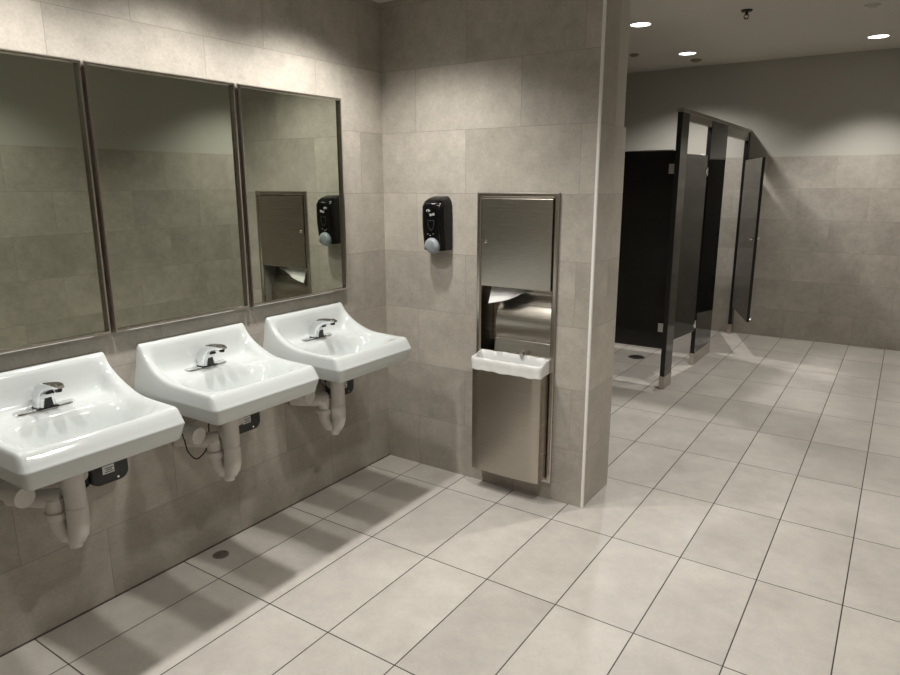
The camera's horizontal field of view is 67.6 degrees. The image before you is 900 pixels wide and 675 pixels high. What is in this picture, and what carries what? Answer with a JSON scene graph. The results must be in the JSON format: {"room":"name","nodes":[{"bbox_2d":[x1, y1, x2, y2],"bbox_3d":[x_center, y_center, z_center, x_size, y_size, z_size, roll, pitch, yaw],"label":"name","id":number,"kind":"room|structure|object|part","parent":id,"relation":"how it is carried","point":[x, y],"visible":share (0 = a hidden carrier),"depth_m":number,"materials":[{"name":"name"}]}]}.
{"room":"public restroom","nodes":[
{"label":"public restroom","id":0,"kind":"room"},
{"bbox_2d":[0,0,389,654],"bbox_3d":[-1.781,-0.214,1.811,0.200,2.760,4.800,8,15,33],"label":"wall","id":1,"kind":"structure","parent":0,"point":[170,506],"depth_m":2.82,"materials":[{"name":"tile"}]},
{"bbox_2d":[0,48,111,353],"bbox_3d":[-1.420,-0.415,2.109,0.024,0.940,0.626,8,15,33],"label":"wall mirror","id":2,"kind":"object","parent":1,"relation":"attached to","point":[53,290],"visible":1,"depth_m":2.23,"materials":[{"name":"silver metal"}]},
{"bbox_2d":[0,352,184,548],"bbox_3d":[-1.224,0.417,2.204,0.474,0.600,0.553,8,15,33],"label":"sink","id":3,"kind":"object","parent":1,"relation":"attached to","point":[63,420],"visible":1,"depth_m":2.20,"materials":[{"name":"white ceramic"}]},
{"bbox_3d":[-1.381,0.541,2.248,0.192,0.083,0.072,1,13,4],"label":"wall arm","id":4,"kind":"part","parent":3,"relation":"part of"},
{"bbox_2d":[12,380,74,416],"bbox_3d":[-1.313,0.192,2.204,0.167,0.109,0.196,8,15,33],"label":"faucet","id":5,"kind":"object","parent":3,"relation":"on","point":[30,398],"depth_m":2.21,"materials":[{"name":"silver metal"}]},
{"bbox_2d":[85,458,127,487],"bbox_3d":[-1.291,0.475,2.465,0.071,0.128,0.199,8,15,33],"label":"control box","id":6,"kind":"object","parent":1,"relation":"attached to","point":[117,470],"visible":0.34,"depth_m":2.46,"materials":[{"name":"grey plastic"}]},
{"bbox_3d":[-1.252,0.483,2.463,0.002,0.030,0.044,8,15,33],"label":"label plate","id":7,"kind":"part","parent":6,"relation":"part of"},
{"bbox_2d":[80,60,249,332],"bbox_3d":[-1.067,-0.533,2.623,0.024,0.940,0.623,8,15,33],"label":"wall mirror","id":8,"kind":"object","parent":1,"relation":"attached to","point":[164,147],"visible":1,"depth_m":2.59,"materials":[{"name":"silver metal"}]},
{"bbox_2d":[0,454,389,656],"bbox_3d":[-1.638,1.123,2.143,0.004,0.005,4.600,8,15,33],"label":"trim","id":9,"kind":"structure","parent":1,"relation":"attached to","point":[21,645],"depth_m":2.81,"materials":[{"name":"grey tile"}]},
{"bbox_2d":[134,323,318,480],"bbox_3d":[-0.872,0.299,2.715,0.474,0.600,0.553,8,15,33],"label":"sink","id":10,"kind":"object","parent":1,"relation":"attached to","point":[221,376],"visible":0.94,"depth_m":2.68,"materials":[{"name":"white ceramic"}]},
{"bbox_3d":[-1.029,0.424,2.759,0.192,0.083,0.072,1,13,4],"label":"wall arm","id":11,"kind":"part","parent":10,"relation":"part of"},
{"bbox_2d":[184,343,226,371],"bbox_3d":[-0.961,0.075,2.715,0.167,0.109,0.196,8,15,33],"label":"faucet","id":12,"kind":"object","parent":10,"relation":"on","point":[198,357],"depth_m":2.72,"materials":[{"name":"silver metal"}]},
{"bbox_2d":[134,323,318,424],"bbox_3d":[-0.868,0.148,2.678,0.464,0.287,0.553,8,15,33],"label":"basin","id":13,"kind":"object","parent":10,"relation":"in","point":[219,375],"depth_m":2.65,"materials":[{"name":"white ceramic"}]},
{"bbox_2d":[239,412,259,433],"bbox_3d":[-0.940,0.358,2.976,0.071,0.128,0.199,8,15,33],"label":"control box","id":14,"kind":"object","parent":1,"relation":"attached to","point":[250,422],"visible":0.15,"depth_m":2.99,"materials":[{"name":"black plastic"}]},
{"bbox_3d":[-0.900,0.365,2.975,0.002,0.030,0.044,8,15,33],"label":"label plate","id":15,"kind":"part","parent":14,"relation":"part of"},
{"bbox_2d":[235,83,347,306],"bbox_3d":[-0.712,-0.652,3.139,0.024,0.940,0.623,8,15,33],"label":"wall mirror","id":16,"kind":"object","parent":1,"relation":"attached to","point":[291,144],"visible":0.97,"depth_m":3.11,"materials":[{"name":"silver metal"}]},
{"bbox_2d":[263,302,411,434],"bbox_3d":[-0.520,0.182,3.226,0.474,0.600,0.553,8,15,33],"label":"sink","id":17,"kind":"object","parent":1,"relation":"attached to","point":[326,338],"visible":0.93,"depth_m":3.21,"materials":[{"name":"white ceramic"}]},
{"bbox_3d":[-0.678,0.307,3.270,0.192,0.083,0.072,1,13,4],"label":"wall arm","id":18,"kind":"part","parent":17,"relation":"part of"},
{"bbox_2d":[301,318,336,341],"bbox_3d":[-0.610,-0.042,3.226,0.167,0.109,0.196,8,15,33],"label":"faucet","id":19,"kind":"object","parent":17,"relation":"on","point":[312,329],"depth_m":3.23,"materials":[{"name":"silver metal"}]},
{"bbox_2d":[263,302,411,382],"bbox_3d":[-0.517,0.030,3.189,0.464,0.287,0.553,8,15,33],"label":"basin","id":20,"kind":"object","parent":17,"relation":"in","point":[326,338],"depth_m":3.17,"materials":[{"name":"white ceramic"}]},
{"bbox_2d":[324,379,353,397],"bbox_3d":[-0.588,0.241,3.487,0.071,0.128,0.199,8,15,33],"label":"control box","id":21,"kind":"object","parent":1,"relation":"attached to","point":[349,385],"visible":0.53,"depth_m":3.51,"materials":[{"name":"black plastic"}]},
{"bbox_2d":[372,0,392,2],"bbox_3d":[-1.146,-1.355,1.236,1.200,0.280,4.600,8,15,33],"label":"ceiling","id":22,"kind":"structure","parent":0,"point":[378,1],"depth_m":3.41,"materials":[{"name":"paint"}]},
{"bbox_2d":[0,330,899,674],"bbox_3d":[0.520,0.864,3.502,3.850,0.100,9.700,8,15,33],"label":"floor","id":23,"kind":"structure","parent":0,"point":[745,520],"depth_m":2.87,"materials":[{"name":"tile"}]},
{"bbox_2d":[213,550,228,558],"bbox_3d":[-0.998,0.944,2.926,0.068,0.003,0.068,8,15,33],"label":"floor drain","id":24,"kind":"object","parent":23,"relation":"on","point":[220,554],"visible":1,"depth_m":2.92,"materials":[{"name":"metal"}]},
{"bbox_2d":[628,355,644,358],"bbox_3d":[1.735,0.180,6.258,0.150,0.003,0.150,8,15,33],"label":"floor drain","id":25,"kind":"object","parent":23,"relation":"on","point":[629,356],"visible":1,"depth_m":6.26,"materials":[{"name":"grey metal"}]},
{"bbox_2d":[658,112,689,389],"bbox_3d":[1.704,-0.622,5.117,0.041,2.075,0.190,8,15,33],"label":"pilaster","id":26,"kind":"object","parent":23,"relation":"on","point":[683,121],"visible":1,"depth_m":5.07,"materials":[{"name":"black laminate"}]},
{"bbox_2d":[689,121,728,364],"bbox_3d":[2.307,-0.823,5.993,0.041,2.075,0.585,8,15,33],"label":"pilaster","id":27,"kind":"object","parent":23,"relation":"on","point":[717,135],"visible":0.99,"depth_m":5.95,"materials":[{"name":"black laminate"}]},
{"bbox_2d":[673,154,708,339],"bbox_3d":[1.913,-0.729,5.504,0.082,1.490,0.688,11,17,41],"label":"door","id":28,"kind":"structure","parent":27,"relation":"attached to","point":[697,167],"depth_m":5.57,"materials":[{"name":"black laminate"}]},
{"bbox_2d":[677,107,751,140],"bbox_3d":[2.345,-1.821,5.827,0.048,0.111,2.504,8,15,33],"label":"rail","id":29,"kind":"object","parent":27,"relation":"attached to","point":[735,131],"visible":0.91,"depth_m":5.56,"materials":[{"name":"metal"}]},
{"bbox_2d":[727,132,750,333],"bbox_3d":[3.018,-1.060,7.027,0.041,2.075,0.099,8,15,33],"label":"pilaster","id":30,"kind":"object","parent":23,"relation":"on","point":[747,143],"visible":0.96,"depth_m":7.00,"materials":[{"name":"black laminate"}]},
{"bbox_2d":[731,157,765,321],"bbox_3d":[2.885,-0.968,6.546,0.082,1.490,0.908,3,13,13],"label":"door","id":31,"kind":"structure","parent":30,"relation":"attached to","point":[753,175],"depth_m":6.42,"materials":[{"name":"black laminate"}]},
{"bbox_2d":[379,0,630,506],"bbox_3d":[-0.134,-0.658,3.748,2.124,2.760,0.335,8,15,33],"label":"wall partition","id":32,"kind":"structure","parent":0,"point":[477,95],"depth_m":3.30,"materials":[{"name":"tile"}]},
{"bbox_2d":[422,196,451,252],"bbox_3d":[-0.072,-0.578,3.449,0.132,0.288,0.108,8,15,33],"label":"soap dispenser","id":33,"kind":"object","parent":32,"relation":"attached to","point":[436,210],"visible":1,"depth_m":3.42,"materials":[{"name":"black plastic"}]},
{"bbox_2d":[471,192,560,483],"bbox_3d":[0.331,0.009,3.383,0.445,1.445,0.242,8,15,33],"label":"dispenser","id":34,"kind":"object","parent":32,"relation":"attached to","point":[513,363],"visible":0.95,"depth_m":3.34,"materials":[{"name":"metal"}]},
{"bbox_3d":[0.256,-0.057,3.558,0.056,0.470,0.003,8,15,33],"label":"panel","id":35,"kind":"part","parent":34,"relation":"part of","materials":[{"name":"metal"}]},
{"bbox_2d":[489,286,530,302],"bbox_3d":[0.304,-0.207,3.371,0.229,0.086,0.055,8,15,33],"label":"paper towel","id":36,"kind":"object","parent":34,"relation":"hanging from","point":[497,294],"visible":0.91,"depth_m":3.38,"materials":[{"name":"white paper"}]},
{"bbox_3d":[0.326,-0.455,3.272,0.387,0.434,0.030,8,15,33],"label":"door","id":37,"kind":"part","parent":34,"relation":"part of","materials":[{"name":"metal"}]},
{"bbox_2d":[580,0,606,507],"bbox_3d":[0.654,-0.498,3.039,0.012,2.760,0.012,8,15,33],"label":"trim","id":38,"kind":"structure","parent":32,"relation":"attached to","point":[604,1],"depth_m":3.05,"materials":[{"name":"silver metal"}]},
{"bbox_2d":[624,48,899,350],"bbox_3d":[3.162,-1.412,7.030,3.850,2.760,0.200,8,15,33],"label":"wall","id":39,"kind":"structure","parent":0,"point":[826,128],"depth_m":6.66,"materials":[{"name":"tile"}]},
{"bbox_2d":[627,0,899,72],"bbox_3d":[0.515,-1.925,2.866,3.850,0.100,9.700,8,15,33],"label":"ceiling","id":40,"kind":"structure","parent":0,"point":[718,31],"depth_m":5.34,"materials":[{"name":"paint"}]},
{"bbox_2d":[629,53,638,56],"bbox_3d":[1.732,-2.651,6.321,0.089,0.024,0.089,8,15,33],"label":"smoke detector","id":41,"kind":"object","parent":40,"relation":"attached to","point":[633,54],"visible":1,"depth_m":6.30,"materials":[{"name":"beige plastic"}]},
{"bbox_2d":[630,21,652,26],"bbox_3d":[1.454,-2.387,5.128,0.174,0.007,0.174,8,15,33],"label":"recessed light","id":42,"kind":"object","parent":40,"relation":"in","point":[641,23],"visible":0.97,"depth_m":5.11,"materials":[{"name":"paint"}]},
{"bbox_2d":[678,51,696,54],"bbox_3d":[2.215,-2.649,6.268,0.174,0.007,0.174,8,15,33],"label":"recessed light","id":43,"kind":"object","parent":40,"relation":"in","point":[686,52],"visible":1,"depth_m":6.26,"materials":[{"name":"paint"}]},
{"bbox_2d":[690,59,701,62],"bbox_3d":[2.418,-2.716,6.601,0.108,0.024,0.108,8,15,33],"label":"smoke detector","id":44,"kind":"object","parent":40,"relation":"attached to","point":[691,60],"visible":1,"depth_m":6.57,"materials":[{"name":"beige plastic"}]},
{"bbox_2d":[741,9,752,19],"bbox_3d":[2.083,-2.269,4.722,0.079,0.059,0.079,8,15,33],"label":"sprinkler head","id":45,"kind":"object","parent":40,"relation":"attached to","point":[746,11],"visible":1,"depth_m":4.71},
{"bbox_2d":[865,3,880,9],"bbox_3d":[2.888,-2.259,4.591,0.098,0.024,0.098,8,15,33],"label":"smoke detector","id":46,"kind":"object","parent":40,"relation":"attached to","point":[872,6],"visible":1,"depth_m":4.57,"materials":[{"name":"paint"}]},
{"bbox_2d":[866,34,890,38],"bbox_3d":[3.544,-2.489,5.557,0.174,0.007,0.174,8,15,33],"label":"recessed light","id":47,"kind":"object","parent":40,"relation":"in","point":[876,36],"visible":1,"depth_m":5.55,"materials":[{"name":"paint"}]},
{"bbox_3d":[0.375,-1.212,6.173,0.200,2.760,4.365,8,15,33],"label":"wall","id":48,"kind":"structure","parent":0,"visible":0},
{"bbox_2d":[615,149,674,348],"bbox_3d":[1.001,-0.747,5.549,1.632,1.508,0.049,8,15,33],"label":"divider","id":49,"kind":"object","parent":48,"relation":"attached to","point":[648,174],"visible":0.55,"depth_m":5.20,"materials":[{"name":"black laminate"}]}
]}

